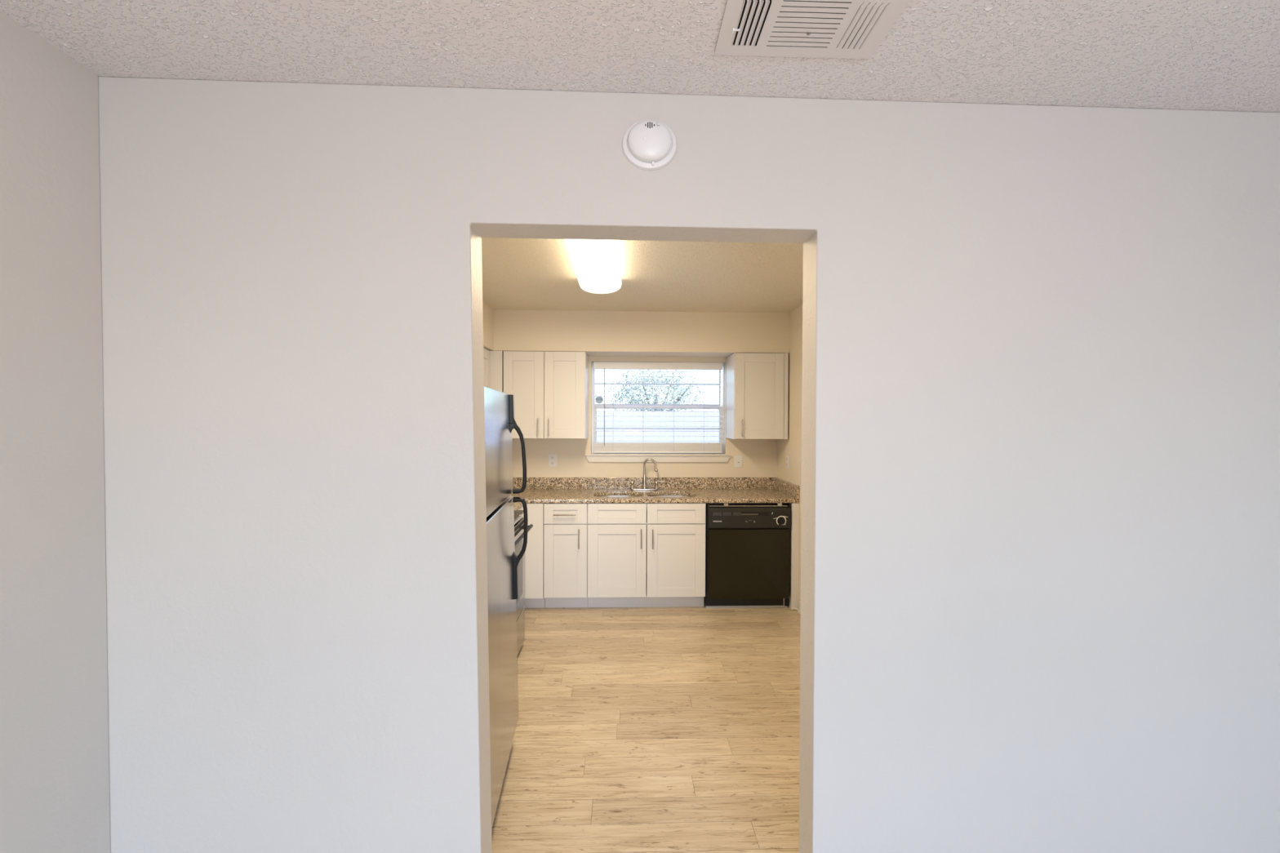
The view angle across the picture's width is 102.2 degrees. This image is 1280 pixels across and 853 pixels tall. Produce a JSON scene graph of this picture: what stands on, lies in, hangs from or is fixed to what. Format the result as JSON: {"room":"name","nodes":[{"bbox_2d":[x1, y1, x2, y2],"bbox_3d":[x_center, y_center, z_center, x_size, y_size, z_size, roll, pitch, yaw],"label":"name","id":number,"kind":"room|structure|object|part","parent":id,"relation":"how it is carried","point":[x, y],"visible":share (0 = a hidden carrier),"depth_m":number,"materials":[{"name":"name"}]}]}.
{"room":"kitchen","nodes":[
{"label":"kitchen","id":0,"kind":"room"},
{"bbox_2d":[0,11,110,852],"bbox_3d":[-1.494,0.314,-1.044,0.148,2.525,4.996,0,1,-2],"label":"wall","id":1,"kind":"structure","parent":0,"point":[55,767],"depth_m":1.31,"materials":[{"name":"white paint"}]},
{"bbox_2d":[482,300,789,357],"bbox_3d":[-0.084,-0.817,3.250,2.885,0.353,3.239,0,1,-2],"label":"soffit","id":2,"kind":"structure","parent":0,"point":[595,333],"depth_m":4.52,"materials":[{"name":"beige paint"}]},
{"bbox_2d":[0,0,1279,312],"bbox_3d":[0.893,-1.020,0.706,5.018,0.120,8.620,0,1,-2],"label":"ceiling","id":3,"kind":"structure","parent":0,"point":[1186,55],"depth_m":1.36,"materials":[{"name":"white paint"}]},
{"bbox_2d":[564,239,622,293],"bbox_3d":[-0.247,-0.940,2.863,0.287,0.098,1.280,0,1,-2],"label":"ceiling light","id":4,"kind":"object","parent":3,"relation":"attached to","point":[597,264],"visible":0.53,"depth_m":2.87,"materials":[{"name":"white plastic"}]},
{"bbox_2d":[714,0,910,58],"bbox_3d":[0.401,-0.961,1.238,0.410,0.014,0.216,0,1,-2],"label":"ceiling vent","id":5,"kind":"object","parent":3,"relation":"in","point":[811,28],"visible":1,"depth_m":1.25,"materials":[{"name":"white metal"}]},
{"bbox_3d":[0.233,-0.958,1.250,0.018,0.006,0.008,0,1,-2],"label":"damper lever","id":6,"kind":"part","parent":5,"relation":"part of","materials":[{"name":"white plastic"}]},
{"bbox_2d":[502,355,777,477],"bbox_3d":[-0.139,0.250,4.941,2.885,2.525,0.120,0,1,-2],"label":"wall","id":7,"kind":"structure","parent":0,"point":[759,455],"depth_m":4.88,"materials":[{"name":"beige paint"}]},
{"bbox_2d":[503,351,588,439],"bbox_3d":[-0.835,-0.275,4.646,0.712,0.760,0.412,0,1,-2],"label":"upper cabinet","id":8,"kind":"object","parent":7,"relation":"attached to","point":[549,390],"visible":0.94,"depth_m":4.48,"materials":[{"name":"white wood"}]},
{"bbox_3d":[-1.008,-0.274,4.479,0.347,0.752,0.019,0,1,-2],"label":"door","id":9,"kind":"part","parent":8,"relation":"part of","materials":[{"name":"white paint"}]},
{"bbox_3d":[-0.878,0.007,4.459,0.010,0.156,0.035,0,1,-2],"label":"handle","id":10,"kind":"part","parent":8,"relation":"part of","materials":[{"name":"silver metal"}]},
{"bbox_3d":[-0.786,0.007,4.462,0.010,0.156,0.035,0,1,-2],"label":"handle","id":11,"kind":"part","parent":8,"relation":"part of","materials":[{"name":"silver metal"}]},
{"bbox_3d":[-0.654,-0.272,4.490,0.349,0.752,0.019,0,1,-2],"label":"door","id":12,"kind":"part","parent":8,"relation":"part of","materials":[{"name":"white paint"}]},
{"bbox_2d":[547,453,556,466],"bbox_3d":[-0.822,0.319,4.857,0.084,0.118,0.008,0,1,-2],"label":"wall outlet","id":13,"kind":"object","parent":7,"relation":"attached to","point":[552,458],"visible":1,"depth_m":4.86,"materials":[{"name":"white plastic"}]},
{"bbox_2d":[513,477,774,488],"bbox_3d":[-0.138,0.534,4.872,2.837,0.108,0.022,0,1,-2],"label":"backsplash","id":14,"kind":"structure","parent":7,"relation":"attached to","point":[531,482],"depth_m":4.87,"materials":[{"name":"stone"}]},
{"bbox_2d":[585,362,730,462],"bbox_3d":[0.171,-0.138,4.929,1.374,0.947,0.154,0,1,-2],"label":"window","id":15,"kind":"structure","parent":7,"relation":"in","point":[593,457],"depth_m":4.95,"materials":[{"name":"white plastic"}]},
{"bbox_2d":[595,396,603,403],"bbox_3d":[-0.391,-0.257,4.974,0.074,0.074,0.001,0,1,-2],"label":"window sticker","id":16,"kind":"object","parent":15,"relation":"attached to","point":[597,398],"visible":0.76,"depth_m":4.97,"materials":[{"name":"grey"}]},
{"bbox_3d":[0.166,-0.383,4.992,1.233,0.399,0.018,0,1,-2],"label":"sash","id":17,"kind":"part","parent":15,"relation":"part of","materials":[{"name":"clear glass"}]},
{"bbox_2d":[593,361,722,453],"bbox_3d":[0.172,-0.179,4.913,1.224,0.861,0.069,0,1,-2],"label":"window blind","id":18,"kind":"object","parent":15,"relation":"attached to","point":[598,447],"visible":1,"depth_m":4.90,"materials":[{"name":"white plastic"}]},
{"bbox_3d":[0.171,0.242,4.926,1.216,0.018,0.052,0,1,-2],"label":"rail","id":19,"kind":"part","parent":18,"relation":"part of","materials":[{"name":"white plastic"}]},
{"bbox_3d":[0.173,-0.576,4.914,1.224,0.067,0.056,0,1,-2],"label":"head rail","id":20,"kind":"part","parent":18,"relation":"part of","materials":[{"name":"white plastic"}]},
{"bbox_3d":[0.322,-0.149,4.926,0.002,0.790,0.053,0,1,-2],"label":"ladder cord","id":21,"kind":"part","parent":18,"relation":"part of","materials":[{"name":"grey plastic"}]},
{"bbox_3d":[0.170,0.297,4.934,1.374,0.076,0.154,0,1,-2],"label":"sill","id":22,"kind":"part","parent":15,"relation":"part of","materials":[{"name":"white paint"}]},
{"bbox_3d":[0.174,0.018,4.976,1.251,0.434,0.020,0,1,-2],"label":"sash","id":23,"kind":"part","parent":15,"relation":"part of","materials":[{"name":"white plastic"}]},
{"bbox_2d":[733,454,742,467],"bbox_3d":[0.935,0.330,4.910,0.080,0.118,0.008,0,1,-2],"label":"switch plate","id":24,"kind":"object","parent":7,"relation":"attached to","point":[738,459],"visible":1,"depth_m":4.91,"materials":[{"name":"white plastic"}]},
{"bbox_2d":[725,352,788,439],"bbox_3d":[1.062,-0.269,4.704,0.476,0.760,0.412,0,1,-2],"label":"upper cabinet","id":25,"kind":"object","parent":7,"relation":"attached to","point":[757,383],"visible":1,"depth_m":4.54,"materials":[{"name":"white wood"}]},
{"bbox_2d":[491,602,800,852],"bbox_3d":[0.886,1.625,0.676,5.018,0.120,8.500,0,1,-2],"label":"floor","id":26,"kind":"structure","parent":0,"point":[669,729],"depth_m":2.58,"materials":[{"name":"brown wood"}]},
{"bbox_2d":[484,386,528,828],"bbox_3d":[-0.926,0.704,2.106,0.860,1.694,0.744,-1,1,-6],"label":"refrigerator","id":27,"kind":"object","parent":26,"relation":"on","point":[503,562],"visible":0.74,"depth_m":2.11,"materials":[{"name":"silver metal"}]},
{"bbox_3d":[-0.610,0.087,2.130,0.060,0.474,0.743,-1,1,-6],"label":"freezer door","id":28,"kind":"part","parent":27,"relation":"part of","materials":[{"name":"silver metal"}]},
{"bbox_3d":[-0.594,0.878,2.141,0.060,1.076,0.743,-1,1,-6],"label":"door","id":29,"kind":"part","parent":27,"relation":"part of","materials":[{"name":"silver metal"}]},
{"bbox_3d":[-0.577,0.084,2.451,0.072,0.470,0.035,-1,1,-6],"label":"handle","id":30,"kind":"part","parent":27,"relation":"part of","materials":[{"name":"black plastic"}]},
{"bbox_3d":[-0.567,0.575,2.458,0.072,0.484,0.035,-1,1,-6],"label":"handle","id":31,"kind":"part","parent":27,"relation":"part of","materials":[{"name":"black plastic"}]},
{"bbox_2d":[514,510,533,653],"bbox_3d":[-1.119,0.979,3.200,0.785,1.100,0.758,0,1,-2],"label":"range","id":32,"kind":"object","parent":26,"relation":"on","point":[518,514],"visible":0.12,"depth_m":3.42,"materials":[{"name":"silver metal"}]},
{"bbox_2d":[514,510,523,521],"bbox_3d":[-1.149,0.593,3.195,0.721,0.021,0.758,0,1,-2],"label":"cooktop","id":33,"kind":"object","parent":32,"relation":"in","point":[518,514],"depth_m":3.44,"materials":[{"name":"grey"}]},
{"bbox_3d":[-0.814,0.615,3.205,0.040,0.020,0.758,0,1,-2],"label":"trim","id":34,"kind":"part","parent":32,"relation":"part of","materials":[{"name":"silver metal"}]},
{"bbox_3d":[-0.810,0.940,3.209,0.050,0.616,0.752,0,1,-2],"label":"oven door","id":35,"kind":"part","parent":32,"relation":"part of","materials":[{"name":"silver metal"}]},
{"bbox_3d":[-0.813,1.373,3.214,0.048,0.225,0.752,0,1,-2],"label":"storage drawer","id":36,"kind":"part","parent":32,"relation":"part of","materials":[{"name":"silver metal"}]},
{"bbox_3d":[-0.756,0.692,3.208,0.060,0.031,0.698,0,1,-2],"label":"handle","id":37,"kind":"part","parent":32,"relation":"part of","materials":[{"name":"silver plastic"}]},
{"bbox_2d":[524,503,545,608],"bbox_3d":[-1.182,1.069,4.538,0.760,0.889,0.636,0,1,-2],"label":"base cabinet","id":38,"kind":"object","parent":26,"relation":"on","point":[534,553],"visible":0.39,"depth_m":4.23,"materials":[{"name":"white paint"}]},
{"bbox_2d":[510,477,799,510],"bbox_3d":[-0.119,0.558,4.247,2.881,0.142,1.273,0,1,-2],"label":"countertop","id":39,"kind":"structure","parent":38,"relation":"on","point":[538,490],"depth_m":4.73,"materials":[{"name":"stone"}]},
{"bbox_2d":[623,457,665,490],"bbox_3d":[0.041,0.441,4.771,0.381,0.296,0.064,0,1,-2],"label":"faucet","id":40,"kind":"object","parent":39,"relation":"on","point":[644,487],"visible":1,"depth_m":4.76,"materials":[{"name":"silver metal"}]},
{"bbox_3d":[0.041,0.582,4.779,0.256,0.014,0.052,0,1,-2],"label":"deck plate","id":41,"kind":"part","parent":40,"relation":"part of","materials":[{"name":"silver metal"}]},
{"bbox_3d":[0.041,0.509,4.778,0.050,0.138,0.050,0,1,-2],"label":"spout","id":42,"kind":"part","parent":40,"relation":"part of","materials":[{"name":"silver metal"}]},
{"bbox_3d":[0.096,0.372,4.767,0.130,0.157,0.024,0,1,9],"label":"spout","id":43,"kind":"part","parent":40,"relation":"part of","materials":[{"name":"silver metal"}]},
{"bbox_2d":[596,495,693,497],"bbox_3d":[0.045,0.714,4.520,0.918,0.173,0.389,0,1,-2],"label":"sink","id":44,"kind":"object","parent":39,"relation":"in","point":[599,495],"visible":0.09,"depth_m":4.69,"materials":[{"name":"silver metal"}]},
{"bbox_3d":[-0.186,0.714,4.513,0.456,0.173,0.389,0,1,-2],"label":"bowl","id":45,"kind":"part","parent":44,"relation":"part of","materials":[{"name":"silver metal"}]},
{"bbox_3d":[0.276,0.715,4.527,0.456,0.173,0.389,0,1,-2],"label":"bowl","id":46,"kind":"part","parent":44,"relation":"part of","materials":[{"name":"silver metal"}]},
{"bbox_2d":[543,502,587,608],"bbox_3d":[-0.622,1.071,4.537,0.356,0.889,0.671,0,1,-2],"label":"base cabinet","id":47,"kind":"object","parent":26,"relation":"on","point":[565,524],"visible":0.92,"depth_m":4.24,"materials":[{"name":"white wood"}]},
{"bbox_3d":[-0.615,0.722,4.215,0.183,0.010,0.035,0,1,-2],"label":"handle","id":48,"kind":"part","parent":47,"relation":"part of","materials":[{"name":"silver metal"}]},
{"bbox_3d":[-0.612,0.715,4.242,0.349,0.165,0.019,0,1,-2],"label":"drawer","id":49,"kind":"part","parent":47,"relation":"part of","materials":[{"name":"white paint"}]},
{"bbox_3d":[-0.614,1.106,4.247,0.349,0.600,0.019,0,1,-2],"label":"door","id":50,"kind":"part","parent":47,"relation":"part of","materials":[{"name":"white paint"}]},
{"bbox_3d":[-0.498,0.918,4.221,0.010,0.162,0.035,0,1,-2],"label":"handle","id":51,"kind":"part","parent":47,"relation":"part of","materials":[{"name":"silver metal"}]},
{"bbox_2d":[586,502,706,607],"bbox_3d":[0.047,1.073,4.558,0.978,0.889,0.671,0,1,-2],"label":"base cabinet","id":52,"kind":"object","parent":26,"relation":"on","point":[640,554],"visible":0.96,"depth_m":4.26,"materials":[{"name":"white wood"}]},
{"bbox_3d":[-0.190,1.107,4.260,0.482,0.600,0.019,0,1,-2],"label":"door","id":53,"kind":"part","parent":52,"relation":"part of","materials":[{"name":"white paint"}]},
{"bbox_3d":[0.299,1.109,4.275,0.483,0.600,0.019,0,1,-2],"label":"door","id":54,"kind":"part","parent":52,"relation":"part of","materials":[{"name":"white paint"}]},
{"bbox_2d":[703,502,791,608],"bbox_3d":[0.894,1.077,4.578,0.702,0.886,0.669,0,1,-2],"label":"dishwasher","id":55,"kind":"object","parent":26,"relation":"on","point":[748,544],"visible":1,"depth_m":4.28,"materials":[{"name":"black metal"}]},
{"bbox_3d":[0.562,1.025,4.300,0.012,0.775,0.042,0,1,-2],"label":"trim","id":56,"kind":"part","parent":55,"relation":"part of","materials":[{"name":"black plastic"}]},
{"bbox_3d":[0.896,1.472,4.346,0.690,0.102,0.023,0,1,-2],"label":"toe panel","id":57,"kind":"part","parent":55,"relation":"part of","materials":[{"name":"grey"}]},
{"bbox_3d":[0.903,1.138,4.294,0.674,0.582,0.030,0,1,-2],"label":"door","id":58,"kind":"part","parent":55,"relation":"part of","materials":[{"name":"black metal"}]},
{"bbox_3d":[0.904,0.758,4.283,0.682,0.172,0.044,0,1,-2],"label":"control panel","id":59,"kind":"part","parent":55,"relation":"part of","materials":[{"name":"black plastic"}]},
{"bbox_3d":[1.244,1.027,4.321,0.012,0.775,0.042,0,1,-2],"label":"trim","id":60,"kind":"part","parent":55,"relation":"part of","materials":[{"name":"black plastic"}]},
{"bbox_2d":[787,502,799,610],"bbox_3d":[1.280,1.077,4.597,0.062,0.889,0.664,0,1,-2],"label":"base cabinet","id":61,"kind":"object","parent":26,"relation":"on","point":[794,507],"visible":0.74,"depth_m":4.29,"materials":[{"name":"white paint"}]},
{"bbox_2d":[97,76,1279,852],"bbox_3d":[0.861,0.292,1.619,5.020,2.525,0.125,0,1,-2],"label":"wall","id":62,"kind":"structure","parent":0,"point":[1040,511],"depth_m":1.54,"materials":[{"name":"white paint"}]},
{"bbox_2d":[622,119,676,170],"bbox_3d":[0.028,-0.818,1.482,0.159,0.144,0.051,0,1,-2],"label":"smoke detector","id":63,"kind":"object","parent":62,"relation":"attached to","point":[647,144],"visible":1,"depth_m":1.47,"materials":[{"name":"white plastic"}]},
{"bbox_2d":[776,304,802,609],"bbox_3d":[1.412,0.273,3.368,0.120,2.525,3.360,0,1,-2],"label":"wall","id":64,"kind":"structure","parent":0,"point":[792,446],"depth_m":4.41,"materials":[{"name":"beige paint"}]},
{"bbox_2d":[786,454,789,469],"bbox_3d":[1.310,0.313,4.596,0.008,0.125,0.082,0,1,-2],"label":"wall outlet","id":65,"kind":"object","parent":64,"relation":"attached to","point":[787,455],"visible":1,"depth_m":4.57,"materials":[{"name":"white plastic"}]},
{"bbox_2d":[797,601,800,614],"bbox_3d":[1.349,1.498,2.980,0.022,0.085,2.560,0,1,-2],"label":"baseboard","id":66,"kind":"structure","parent":64,"relation":"attached to","point":[799,610],"depth_m":4.23,"materials":[{"name":"white paint"}]},
{"label":"outside","id":67,"kind":"structure","parent":0,"visible":0},
{"label":"lawn","id":68,"kind":"structure","parent":67,"visible":0},
{"bbox_2d":[607,369,705,411],"bbox_3d":[0.542,-0.314,18.025,3.419,3.664,3.371,0,1,-2],"label":"leafy tree","id":69,"kind":"object","parent":68,"relation":"on","point":[677,399],"visible":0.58,"depth_m":17.57,"materials":[{"name":"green plant"}]},
{"bbox_2d":[596,410,719,442],"bbox_3d":[1.100,0.576,13.067,18.000,1.932,0.060,0,1,-2],"label":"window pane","id":70,"kind":"object","parent":68,"relation":"on","point":[655,418],"visible":0.02,"depth_m":13.01,"materials":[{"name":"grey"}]},
{"bbox_3d":[-1.591,0.264,3.276,0.120,2.525,3.360,0,1,-2],"label":"wall","id":71,"kind":"structure","parent":0,"visible":0},
{"bbox_2d":[483,347,502,391],"bbox_3d":[-1.369,-0.272,4.206,0.373,0.760,1.257,0,1,-2],"label":"upper cabinet","id":72,"kind":"object","parent":71,"relation":"attached to","point":[493,360],"visible":0.06,"depth_m":4.46,"materials":[{"name":"white wood"}]},
{"bbox_3d":[-1.298,-0.272,4.242,0.019,0.752,0.436,0,1,-2],"label":"door","id":73,"kind":"part","parent":72,"relation":"part of","materials":[{"name":"white paint"}]}
]}

